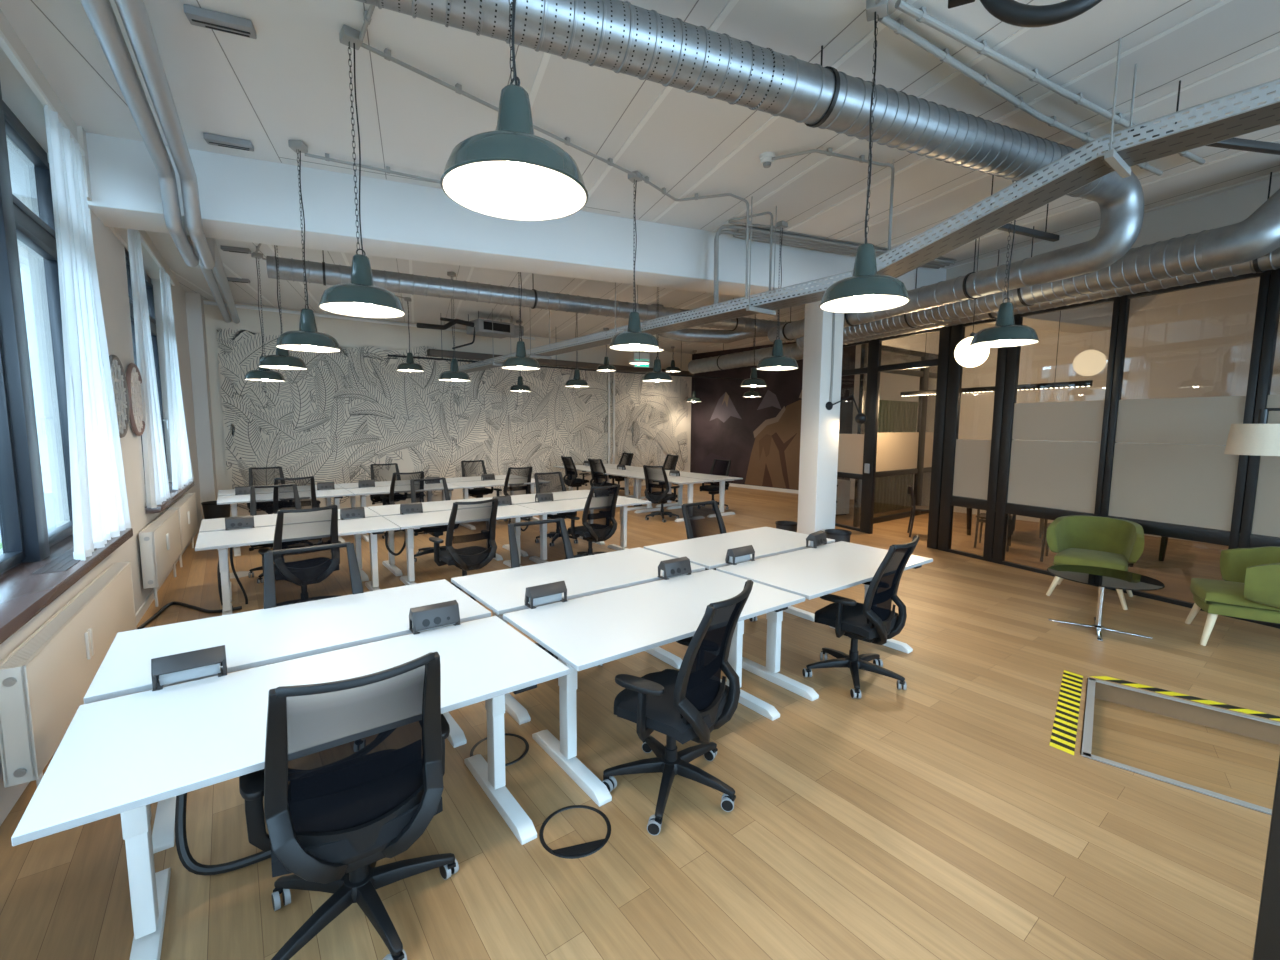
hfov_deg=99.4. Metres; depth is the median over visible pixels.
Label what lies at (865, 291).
pendant lamp
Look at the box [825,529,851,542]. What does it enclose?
waste bin
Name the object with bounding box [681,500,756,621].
office chair
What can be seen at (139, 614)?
baseboard
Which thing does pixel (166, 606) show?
power cable
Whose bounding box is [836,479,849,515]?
base cabinet
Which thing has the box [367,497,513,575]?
desk
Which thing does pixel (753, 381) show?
pendant lamp
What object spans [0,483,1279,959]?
floor
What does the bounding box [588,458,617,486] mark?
office chair
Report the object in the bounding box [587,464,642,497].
desk
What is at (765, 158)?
smoke detector
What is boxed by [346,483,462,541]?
desk
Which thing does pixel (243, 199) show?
beam
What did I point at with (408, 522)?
desk
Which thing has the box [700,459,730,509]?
office chair
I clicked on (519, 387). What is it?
pendant lamp
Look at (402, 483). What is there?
office chair
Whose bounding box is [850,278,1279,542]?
wall
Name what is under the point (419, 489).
office chair
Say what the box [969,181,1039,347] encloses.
pendant lamp
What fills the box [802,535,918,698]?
office chair
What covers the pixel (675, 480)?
desk
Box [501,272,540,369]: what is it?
pendant lamp
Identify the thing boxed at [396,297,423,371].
pendant lamp
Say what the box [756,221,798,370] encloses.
pendant lamp
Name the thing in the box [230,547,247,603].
power cable
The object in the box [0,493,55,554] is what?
street
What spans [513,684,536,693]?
switch
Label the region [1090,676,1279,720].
tape
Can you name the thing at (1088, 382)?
linear light
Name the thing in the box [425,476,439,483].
module
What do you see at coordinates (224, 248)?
ceiling vent
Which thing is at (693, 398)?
pendant lamp
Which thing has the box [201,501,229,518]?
waste bin
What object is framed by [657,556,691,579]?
module
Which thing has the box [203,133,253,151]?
ceiling vent
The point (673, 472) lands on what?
module
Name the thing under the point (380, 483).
desk
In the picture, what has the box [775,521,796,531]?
waste bin
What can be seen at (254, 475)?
office chair
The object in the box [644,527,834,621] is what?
desk
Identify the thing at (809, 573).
desk
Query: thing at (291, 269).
ventilation duct
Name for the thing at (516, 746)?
floor outlet
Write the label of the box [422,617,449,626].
socket
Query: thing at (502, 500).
module
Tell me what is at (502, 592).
desk
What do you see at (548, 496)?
hood
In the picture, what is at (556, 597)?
socket
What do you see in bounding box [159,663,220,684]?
socket
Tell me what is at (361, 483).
module
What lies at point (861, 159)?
conduit
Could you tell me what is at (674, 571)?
socket
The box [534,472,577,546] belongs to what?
office chair
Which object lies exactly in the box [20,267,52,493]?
building
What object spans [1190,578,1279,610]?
seat cushion
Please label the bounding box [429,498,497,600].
office chair
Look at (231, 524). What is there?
socket
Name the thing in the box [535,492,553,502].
module
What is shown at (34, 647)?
grille
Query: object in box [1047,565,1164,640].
glass table
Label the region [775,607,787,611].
switch
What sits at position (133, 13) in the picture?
pipe
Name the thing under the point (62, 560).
grille
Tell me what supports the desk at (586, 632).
on the floor
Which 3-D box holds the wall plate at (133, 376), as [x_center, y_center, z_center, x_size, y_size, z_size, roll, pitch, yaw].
[-4.781,-0.760,5.151,0.040,0.686,0.686,-4,7,-34]
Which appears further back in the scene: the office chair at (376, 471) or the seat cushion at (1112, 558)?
the office chair at (376, 471)
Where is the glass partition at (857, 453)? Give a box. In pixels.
[835,328,939,533]
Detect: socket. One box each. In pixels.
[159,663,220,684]
[230,523,247,526]
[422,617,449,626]
[529,593,561,605]
[671,568,685,574]
[729,554,749,562]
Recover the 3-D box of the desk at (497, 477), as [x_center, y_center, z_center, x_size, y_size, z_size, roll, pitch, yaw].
[-3.045,0.332,10.456,1.590,0.740,0.800,-4,7,-37]
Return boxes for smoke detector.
[759,152,774,167]
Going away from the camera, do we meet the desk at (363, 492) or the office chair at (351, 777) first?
the office chair at (351, 777)
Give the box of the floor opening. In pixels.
[1080,678,1279,814]
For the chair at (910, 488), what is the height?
0.826 m
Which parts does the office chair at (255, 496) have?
leg, adjusting knob, panel, seat, frame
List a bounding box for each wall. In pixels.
[0,9,217,825]
[203,299,691,516]
[690,341,855,489]
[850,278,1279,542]
[853,331,939,526]
[927,268,1279,628]
[946,176,1279,279]
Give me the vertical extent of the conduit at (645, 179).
0.943 m
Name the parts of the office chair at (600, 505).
leg, armrest post, seat, frame, panel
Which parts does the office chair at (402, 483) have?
frame, panel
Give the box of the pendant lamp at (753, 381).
[741,299,766,386]
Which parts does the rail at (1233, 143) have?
rail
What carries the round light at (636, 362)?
hanging from the ceiling
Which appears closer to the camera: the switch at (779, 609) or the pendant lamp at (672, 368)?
the switch at (779, 609)
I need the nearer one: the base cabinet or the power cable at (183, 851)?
the power cable at (183, 851)
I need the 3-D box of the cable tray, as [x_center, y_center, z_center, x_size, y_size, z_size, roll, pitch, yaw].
[1.121,-2.205,5.477,0.400,1.062,16.901,-4,7,-37]
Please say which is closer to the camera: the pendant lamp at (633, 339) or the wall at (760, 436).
the pendant lamp at (633, 339)
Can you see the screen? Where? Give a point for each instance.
(891, 492)
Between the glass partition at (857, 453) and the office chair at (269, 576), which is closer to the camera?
the office chair at (269, 576)
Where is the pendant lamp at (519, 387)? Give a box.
[509,320,530,391]
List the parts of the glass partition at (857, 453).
rail, rail, post, rail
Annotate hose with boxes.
[980,0,1101,26]
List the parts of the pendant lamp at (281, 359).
power cord, chain, lamp shade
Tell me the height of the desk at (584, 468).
0.740 m
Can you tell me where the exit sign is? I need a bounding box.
[634,353,649,367]
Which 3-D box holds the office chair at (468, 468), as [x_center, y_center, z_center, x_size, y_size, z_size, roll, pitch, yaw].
[-3.231,0.140,10.846,0.682,1.039,0.643,-4,7,-37]
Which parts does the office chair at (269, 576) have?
frame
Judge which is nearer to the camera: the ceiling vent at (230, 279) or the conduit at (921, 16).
the conduit at (921, 16)
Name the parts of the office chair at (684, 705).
leg, armrest post, leg, leg, seat, leg, leg, panel, frame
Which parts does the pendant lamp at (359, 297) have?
chain, power cord, lamp shade, bulb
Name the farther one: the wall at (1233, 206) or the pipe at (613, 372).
the pipe at (613, 372)
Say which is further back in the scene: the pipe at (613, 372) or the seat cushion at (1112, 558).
the pipe at (613, 372)
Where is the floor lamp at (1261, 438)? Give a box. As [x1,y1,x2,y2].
[1224,408,1279,455]
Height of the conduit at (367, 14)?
0.052 m
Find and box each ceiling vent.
[183,4,256,38]
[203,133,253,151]
[220,245,250,253]
[227,277,249,282]
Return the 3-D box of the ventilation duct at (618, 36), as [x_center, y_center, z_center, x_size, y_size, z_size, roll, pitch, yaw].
[0.388,-2.281,5.303,6.033,0.885,4.748,-2,6,-23]
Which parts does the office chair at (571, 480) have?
panel, frame, seat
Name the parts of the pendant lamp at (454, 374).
chain, lamp shade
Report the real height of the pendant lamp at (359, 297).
1.534 m
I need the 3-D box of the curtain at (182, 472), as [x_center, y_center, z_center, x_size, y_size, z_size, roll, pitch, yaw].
[-6.204,-1.317,7.270,0.095,2.775,1.574,-4,7,-34]
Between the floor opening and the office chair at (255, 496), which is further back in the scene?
the office chair at (255, 496)
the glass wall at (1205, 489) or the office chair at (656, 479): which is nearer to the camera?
the glass wall at (1205, 489)
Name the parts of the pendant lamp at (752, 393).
lamp shade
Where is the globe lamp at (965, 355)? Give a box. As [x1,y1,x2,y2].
[954,237,988,366]
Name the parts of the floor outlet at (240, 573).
lid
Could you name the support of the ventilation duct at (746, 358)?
hanging from the ceiling
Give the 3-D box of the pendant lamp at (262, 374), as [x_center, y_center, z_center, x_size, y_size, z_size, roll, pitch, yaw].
[-4.955,-2.117,7.104,0.457,1.634,0.457,-4,7,-39]
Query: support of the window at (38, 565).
in the wall at (109, 243)
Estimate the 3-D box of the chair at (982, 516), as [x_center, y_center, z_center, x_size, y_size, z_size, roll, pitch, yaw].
[5.223,0.587,8.001,0.440,0.826,0.508,5,7,39]
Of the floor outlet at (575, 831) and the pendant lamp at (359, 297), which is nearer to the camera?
the floor outlet at (575, 831)
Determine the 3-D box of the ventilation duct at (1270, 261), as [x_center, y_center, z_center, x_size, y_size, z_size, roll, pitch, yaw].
[4.872,-2.333,5.811,0.254,0.832,9.100,-2,6,-24]
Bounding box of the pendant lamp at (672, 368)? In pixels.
[665,346,680,371]
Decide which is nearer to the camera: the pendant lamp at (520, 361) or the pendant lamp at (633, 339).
the pendant lamp at (633, 339)
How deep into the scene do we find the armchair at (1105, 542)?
5.80 m
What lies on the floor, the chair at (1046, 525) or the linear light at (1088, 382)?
the chair at (1046, 525)
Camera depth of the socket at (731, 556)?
4.09 m
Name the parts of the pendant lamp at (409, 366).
lamp shade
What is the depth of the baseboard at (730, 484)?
15.02 m
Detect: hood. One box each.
[153,645,223,677]
[483,474,494,479]
[528,581,566,601]
[537,492,552,500]
[732,545,754,556]
[811,530,826,545]
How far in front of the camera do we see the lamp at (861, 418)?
6.95 m
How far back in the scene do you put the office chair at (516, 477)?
9.48 m
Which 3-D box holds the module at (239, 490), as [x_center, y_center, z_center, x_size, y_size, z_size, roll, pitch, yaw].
[-5.711,0.149,7.852,0.230,0.117,0.102,-4,7,-37]
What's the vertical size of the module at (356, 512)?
0.117 m
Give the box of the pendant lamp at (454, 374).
[438,272,470,381]
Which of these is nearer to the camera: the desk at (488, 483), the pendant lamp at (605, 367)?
the desk at (488, 483)
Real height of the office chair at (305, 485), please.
1.034 m
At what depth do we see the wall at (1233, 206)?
5.30 m
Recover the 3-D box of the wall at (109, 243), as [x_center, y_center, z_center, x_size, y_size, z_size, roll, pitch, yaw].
[-2.929,-0.449,2.236,0.560,3.950,18.950,-4,7,-34]
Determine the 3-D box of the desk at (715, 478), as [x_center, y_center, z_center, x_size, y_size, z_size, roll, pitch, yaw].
[1.235,0.285,11.163,0.800,0.740,1.590,-4,7,-37]
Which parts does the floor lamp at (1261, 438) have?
lamp shade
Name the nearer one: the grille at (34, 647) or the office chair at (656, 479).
the grille at (34, 647)
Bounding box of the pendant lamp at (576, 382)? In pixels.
[565,314,588,386]
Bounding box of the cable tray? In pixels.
[458,38,1279,372]
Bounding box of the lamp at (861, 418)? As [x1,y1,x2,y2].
[826,312,866,423]
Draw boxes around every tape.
[1050,670,1082,754]
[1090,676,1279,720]
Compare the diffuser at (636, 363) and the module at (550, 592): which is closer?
the module at (550, 592)
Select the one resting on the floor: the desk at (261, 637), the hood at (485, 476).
the desk at (261, 637)
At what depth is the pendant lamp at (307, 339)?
4.31 m
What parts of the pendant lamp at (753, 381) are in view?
lamp shade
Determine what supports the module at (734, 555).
on the desk at (809, 573)
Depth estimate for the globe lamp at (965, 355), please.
6.04 m
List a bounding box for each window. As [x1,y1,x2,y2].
[0,30,132,643]
[125,231,194,513]
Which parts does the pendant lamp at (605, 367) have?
lamp shade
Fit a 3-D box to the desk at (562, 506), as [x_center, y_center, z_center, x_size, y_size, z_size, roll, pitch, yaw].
[-0.724,0.672,7.227,1.590,0.740,0.800,-4,7,-37]
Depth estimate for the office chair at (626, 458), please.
14.24 m
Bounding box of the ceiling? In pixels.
[0,0,1279,353]
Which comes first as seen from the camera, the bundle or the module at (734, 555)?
the module at (734, 555)
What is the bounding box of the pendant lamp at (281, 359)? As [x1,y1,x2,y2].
[258,245,307,369]
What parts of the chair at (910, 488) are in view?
leg, backrest, leg, seat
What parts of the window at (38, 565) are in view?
sash, sash, frame, curtain rail, sash, sill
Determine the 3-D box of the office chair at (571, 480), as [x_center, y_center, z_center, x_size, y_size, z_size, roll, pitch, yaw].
[-1.488,-0.055,12.871,0.696,1.039,0.658,-3,7,-33]
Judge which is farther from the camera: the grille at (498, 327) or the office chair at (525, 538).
the grille at (498, 327)
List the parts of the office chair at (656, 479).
leg, panel, frame, seat, leg, armrest post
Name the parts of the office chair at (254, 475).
panel, seat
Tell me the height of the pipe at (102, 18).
0.422 m
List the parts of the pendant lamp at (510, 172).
chain, lamp shade, power cord, bulb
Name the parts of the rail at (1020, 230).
rail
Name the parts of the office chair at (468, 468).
panel, seat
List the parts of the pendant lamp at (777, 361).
lamp shade, chain, power cord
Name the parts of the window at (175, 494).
sash, sash, frame, sash, curtain rail, sash, sill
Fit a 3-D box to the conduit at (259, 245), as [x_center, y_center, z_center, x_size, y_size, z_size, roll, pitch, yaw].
[-4.391,-2.823,6.323,0.034,0.052,1.402,-5,8,-40]
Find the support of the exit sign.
hanging from the ceiling
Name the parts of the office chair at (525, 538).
panel, frame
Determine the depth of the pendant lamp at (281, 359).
5.83 m
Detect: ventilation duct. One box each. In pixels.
[266,250,785,334]
[355,0,1143,342]
[650,304,793,342]
[688,320,802,373]
[796,189,1279,348]
[798,172,1279,351]
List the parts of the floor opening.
edge trim, edge trim, edge trim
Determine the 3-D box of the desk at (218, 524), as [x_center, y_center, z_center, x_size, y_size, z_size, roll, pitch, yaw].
[-3.800,0.779,5.993,1.590,0.740,0.800,-4,7,-37]
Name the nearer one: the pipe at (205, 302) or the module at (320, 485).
the module at (320, 485)
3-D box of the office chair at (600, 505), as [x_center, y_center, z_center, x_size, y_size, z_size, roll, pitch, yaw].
[-0.619,0.554,6.898,0.692,1.034,0.662,6,8,45]
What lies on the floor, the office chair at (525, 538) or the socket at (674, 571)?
the office chair at (525, 538)
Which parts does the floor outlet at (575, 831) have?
lid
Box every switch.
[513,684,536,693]
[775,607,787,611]
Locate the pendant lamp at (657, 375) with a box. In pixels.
[642,287,672,381]
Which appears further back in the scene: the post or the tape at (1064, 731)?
the tape at (1064, 731)
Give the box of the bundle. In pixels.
[714,225,956,309]
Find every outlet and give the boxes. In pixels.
[229,571,251,578]
[470,733,528,765]
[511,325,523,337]
[539,805,610,858]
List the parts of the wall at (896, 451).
post, rail, rail, rail, post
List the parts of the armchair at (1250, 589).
leg, leg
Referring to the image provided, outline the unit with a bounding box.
[416,311,523,348]
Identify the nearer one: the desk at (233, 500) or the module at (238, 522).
the module at (238, 522)
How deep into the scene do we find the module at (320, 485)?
8.43 m
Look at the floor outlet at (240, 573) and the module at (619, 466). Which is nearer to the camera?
the floor outlet at (240, 573)
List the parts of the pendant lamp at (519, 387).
lamp shade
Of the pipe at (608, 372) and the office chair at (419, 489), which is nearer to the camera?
the office chair at (419, 489)
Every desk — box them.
[11,616,569,959]
[84,579,490,853]
[195,516,399,615]
[199,507,379,601]
[217,489,353,556]
[218,484,343,505]
[337,481,442,507]
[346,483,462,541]
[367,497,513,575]
[383,504,544,584]
[440,475,513,498]
[449,478,538,520]
[451,547,704,724]
[491,490,604,550]
[503,569,804,806]
[517,496,650,562]
[553,465,611,490]
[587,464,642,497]
[587,469,652,510]
[620,468,683,506]
[629,475,711,521]
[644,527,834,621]
[666,472,742,515]
[716,541,932,700]
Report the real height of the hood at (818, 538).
0.104 m
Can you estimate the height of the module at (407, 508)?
0.117 m
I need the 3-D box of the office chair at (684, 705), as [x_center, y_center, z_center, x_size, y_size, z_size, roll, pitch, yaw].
[0.184,0.994,2.607,0.655,1.039,0.693,4,7,33]
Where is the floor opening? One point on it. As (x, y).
(1222, 754)
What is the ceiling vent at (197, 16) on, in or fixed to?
in the ceiling
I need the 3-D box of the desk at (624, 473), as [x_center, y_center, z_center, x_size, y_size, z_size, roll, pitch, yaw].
[-0.400,0.198,11.927,0.800,0.740,1.590,-4,7,-37]
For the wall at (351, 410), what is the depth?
11.91 m
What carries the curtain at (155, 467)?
hanging from the window at (175, 494)
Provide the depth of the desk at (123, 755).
1.90 m
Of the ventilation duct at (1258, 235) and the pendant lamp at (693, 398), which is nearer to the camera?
the ventilation duct at (1258, 235)
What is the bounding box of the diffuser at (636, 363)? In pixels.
[630,362,648,364]
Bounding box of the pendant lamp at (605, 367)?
[596,328,615,371]
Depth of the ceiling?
3.74 m
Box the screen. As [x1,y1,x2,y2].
[860,400,917,514]
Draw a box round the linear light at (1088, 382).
[900,311,1092,395]
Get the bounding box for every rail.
[990,175,1059,241]
[1128,80,1279,154]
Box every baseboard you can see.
[135,588,154,625]
[729,483,798,493]
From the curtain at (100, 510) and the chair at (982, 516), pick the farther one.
the chair at (982, 516)
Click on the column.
(819, 439)
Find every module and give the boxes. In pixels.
[151,645,226,690]
[225,515,254,529]
[235,486,251,494]
[317,482,334,489]
[340,507,364,519]
[358,480,374,487]
[400,502,422,514]
[409,600,459,634]
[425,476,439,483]
[481,473,494,480]
[492,495,511,505]
[524,581,566,608]
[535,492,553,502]
[617,464,625,469]
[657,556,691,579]
[669,470,679,475]
[725,545,754,564]
[806,530,826,547]
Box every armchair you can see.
[1046,515,1143,609]
[1185,546,1279,645]
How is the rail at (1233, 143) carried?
hanging from the ceiling
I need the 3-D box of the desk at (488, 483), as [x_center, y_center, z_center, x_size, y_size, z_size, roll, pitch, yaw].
[-2.514,0.405,9.759,1.590,0.740,0.800,-4,7,-37]
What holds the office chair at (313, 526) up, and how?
on the floor
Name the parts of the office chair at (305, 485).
panel, frame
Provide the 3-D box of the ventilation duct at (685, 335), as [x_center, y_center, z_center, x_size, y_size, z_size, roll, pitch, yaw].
[1.779,-2.842,9.964,3.195,0.650,0.333,0,6,-3]
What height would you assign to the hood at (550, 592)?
0.104 m
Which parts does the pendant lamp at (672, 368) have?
lamp shade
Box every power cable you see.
[137,601,241,628]
[175,678,270,875]
[217,559,232,607]
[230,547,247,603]
[385,531,405,555]
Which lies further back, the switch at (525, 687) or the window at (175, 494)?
the window at (175, 494)
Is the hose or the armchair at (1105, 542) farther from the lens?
the armchair at (1105, 542)
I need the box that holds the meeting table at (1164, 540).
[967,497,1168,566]
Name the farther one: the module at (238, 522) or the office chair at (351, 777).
the module at (238, 522)
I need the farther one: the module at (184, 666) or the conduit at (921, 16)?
the conduit at (921, 16)
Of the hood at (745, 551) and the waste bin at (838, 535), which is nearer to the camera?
the hood at (745, 551)
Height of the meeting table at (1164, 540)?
0.740 m
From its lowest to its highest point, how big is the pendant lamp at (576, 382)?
1.494 m
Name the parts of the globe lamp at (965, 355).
globe, cord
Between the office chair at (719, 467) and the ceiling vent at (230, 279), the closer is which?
the ceiling vent at (230, 279)
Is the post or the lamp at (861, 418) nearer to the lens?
the post
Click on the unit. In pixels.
(479, 327)
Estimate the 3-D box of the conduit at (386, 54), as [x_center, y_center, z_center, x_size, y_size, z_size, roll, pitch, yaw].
[-0.816,-2.554,3.871,0.034,0.052,2.228,6,8,44]
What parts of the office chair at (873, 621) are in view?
leg, leg, armrest post, leg, seat, leg, leg, panel, frame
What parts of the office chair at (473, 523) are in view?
armrest post, seat, frame, panel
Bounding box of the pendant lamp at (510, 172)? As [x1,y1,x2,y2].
[440,0,587,220]
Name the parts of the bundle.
backing plate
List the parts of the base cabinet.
drawer, drawer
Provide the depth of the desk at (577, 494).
7.80 m
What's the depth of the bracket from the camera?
2.24 m
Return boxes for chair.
[239,652,458,959]
[247,466,292,513]
[248,484,301,583]
[258,505,341,606]
[259,542,380,666]
[266,476,320,548]
[370,463,406,504]
[380,471,427,538]
[410,477,450,561]
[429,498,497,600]
[461,460,493,497]
[494,466,531,524]
[508,518,602,665]
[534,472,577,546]
[561,456,588,489]
[564,484,619,559]
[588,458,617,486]
[602,580,752,835]
[609,453,633,493]
[643,465,679,522]
[663,454,678,493]
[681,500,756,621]
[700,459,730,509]
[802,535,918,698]
[907,484,928,536]
[974,509,1012,551]
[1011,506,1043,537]
[1040,511,1077,561]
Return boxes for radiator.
[0,562,136,787]
[139,509,181,606]
[168,493,197,566]
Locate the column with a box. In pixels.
[797,301,843,550]
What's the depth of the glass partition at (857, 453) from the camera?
8.94 m
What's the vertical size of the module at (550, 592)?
0.117 m
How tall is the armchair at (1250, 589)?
0.806 m
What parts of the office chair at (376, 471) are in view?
panel, frame, seat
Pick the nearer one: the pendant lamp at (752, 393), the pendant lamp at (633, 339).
the pendant lamp at (633, 339)
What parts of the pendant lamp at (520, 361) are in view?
chain, power cord, lamp shade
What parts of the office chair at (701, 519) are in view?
panel, frame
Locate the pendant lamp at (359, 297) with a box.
[318,25,405,317]
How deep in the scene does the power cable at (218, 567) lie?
5.14 m
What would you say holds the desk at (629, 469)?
on the floor
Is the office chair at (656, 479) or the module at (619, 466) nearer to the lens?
the office chair at (656, 479)
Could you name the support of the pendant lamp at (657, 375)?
hanging from the ceiling
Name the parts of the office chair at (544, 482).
panel, frame, leg, seat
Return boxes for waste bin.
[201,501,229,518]
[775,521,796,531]
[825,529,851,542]
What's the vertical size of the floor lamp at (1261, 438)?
1.942 m
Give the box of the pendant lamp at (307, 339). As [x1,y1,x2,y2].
[275,140,340,351]
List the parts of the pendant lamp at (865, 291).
bulb, lamp shade, power cord, chain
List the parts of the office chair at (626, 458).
panel, frame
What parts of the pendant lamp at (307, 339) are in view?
chain, power cord, lamp shade, bulb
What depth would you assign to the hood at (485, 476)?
10.01 m
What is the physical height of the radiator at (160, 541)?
0.760 m
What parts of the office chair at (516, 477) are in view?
frame, panel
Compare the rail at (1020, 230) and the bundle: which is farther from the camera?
the bundle
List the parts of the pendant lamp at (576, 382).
lamp shade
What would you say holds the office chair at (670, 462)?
on the floor
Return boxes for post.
[1253,755,1279,959]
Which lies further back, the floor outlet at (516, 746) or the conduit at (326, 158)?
the conduit at (326, 158)
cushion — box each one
[1054,548,1127,570]
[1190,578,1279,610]
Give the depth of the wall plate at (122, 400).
4.60 m
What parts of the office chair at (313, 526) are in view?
armrest post, leg, seat, frame, panel, leg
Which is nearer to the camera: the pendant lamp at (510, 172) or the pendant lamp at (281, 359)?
the pendant lamp at (510, 172)
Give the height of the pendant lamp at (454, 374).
1.554 m
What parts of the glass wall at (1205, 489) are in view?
post, post, post, post, post, post, rail, rail, rail, post, post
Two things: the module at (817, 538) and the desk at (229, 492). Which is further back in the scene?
the desk at (229, 492)
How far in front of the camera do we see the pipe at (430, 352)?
13.60 m
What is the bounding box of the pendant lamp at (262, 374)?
[244,252,284,381]
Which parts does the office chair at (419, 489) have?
panel, leg, leg, frame, seat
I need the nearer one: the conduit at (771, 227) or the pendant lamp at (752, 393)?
the conduit at (771, 227)
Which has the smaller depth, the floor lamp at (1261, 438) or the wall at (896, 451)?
the floor lamp at (1261, 438)
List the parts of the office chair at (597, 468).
frame, panel, seat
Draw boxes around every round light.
[629,351,649,364]
[646,346,664,351]
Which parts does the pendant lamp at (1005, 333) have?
bulb, lamp shade, chain, power cord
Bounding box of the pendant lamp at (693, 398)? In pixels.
[686,350,701,401]
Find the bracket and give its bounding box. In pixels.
[948,0,974,8]
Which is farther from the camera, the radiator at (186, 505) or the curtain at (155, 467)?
the radiator at (186, 505)
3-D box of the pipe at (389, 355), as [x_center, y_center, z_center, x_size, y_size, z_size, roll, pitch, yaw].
[-1.153,-2.962,12.469,8.506,0.989,0.604,-3,7,-28]
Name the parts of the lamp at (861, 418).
wall plate, cord, arm, lamp shade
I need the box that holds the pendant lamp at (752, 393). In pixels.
[743,337,761,396]
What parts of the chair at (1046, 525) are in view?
leg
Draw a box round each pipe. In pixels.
[80,0,230,322]
[115,0,239,322]
[204,301,534,339]
[388,330,743,379]
[427,349,693,375]
[608,372,609,482]
[613,372,614,482]
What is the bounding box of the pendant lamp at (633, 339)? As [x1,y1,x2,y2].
[609,171,659,350]
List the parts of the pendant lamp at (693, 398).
lamp shade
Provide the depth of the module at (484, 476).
10.00 m
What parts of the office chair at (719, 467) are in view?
seat, frame, panel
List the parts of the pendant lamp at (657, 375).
lamp shade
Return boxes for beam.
[6,132,1112,332]
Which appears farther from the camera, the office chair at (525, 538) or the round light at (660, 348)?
the round light at (660, 348)
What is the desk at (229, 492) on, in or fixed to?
on the floor
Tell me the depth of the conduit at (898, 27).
3.36 m
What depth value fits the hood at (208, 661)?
2.17 m
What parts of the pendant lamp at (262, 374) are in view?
power cord, chain, lamp shade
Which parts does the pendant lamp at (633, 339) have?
chain, lamp shade, bulb, power cord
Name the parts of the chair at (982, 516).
leg, leg, seat, leg, leg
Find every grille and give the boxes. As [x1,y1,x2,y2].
[0,562,130,668]
[31,537,111,574]
[139,509,177,533]
[168,493,194,508]
[483,321,509,332]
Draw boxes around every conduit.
[255,243,260,253]
[305,153,439,182]
[359,5,374,40]
[360,43,635,176]
[640,176,748,298]
[728,212,774,297]
[771,148,894,263]
[878,15,1162,175]
[895,0,1204,164]
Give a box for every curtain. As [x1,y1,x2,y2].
[44,105,130,559]
[127,229,170,507]
[159,268,193,489]
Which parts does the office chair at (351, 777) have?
armrest post, leg, leg, frame, panel, seat, leg, leg, leg, armrest post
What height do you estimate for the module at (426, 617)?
0.117 m
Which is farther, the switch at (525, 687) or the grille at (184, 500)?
the grille at (184, 500)
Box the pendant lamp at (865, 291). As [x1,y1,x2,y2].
[819,0,909,312]
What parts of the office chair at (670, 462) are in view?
panel, frame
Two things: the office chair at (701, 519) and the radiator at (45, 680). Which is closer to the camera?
the radiator at (45, 680)
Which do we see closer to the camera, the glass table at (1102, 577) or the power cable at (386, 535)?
the glass table at (1102, 577)
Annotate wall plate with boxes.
[109,355,128,437]
[125,363,144,435]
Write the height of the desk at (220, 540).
0.740 m

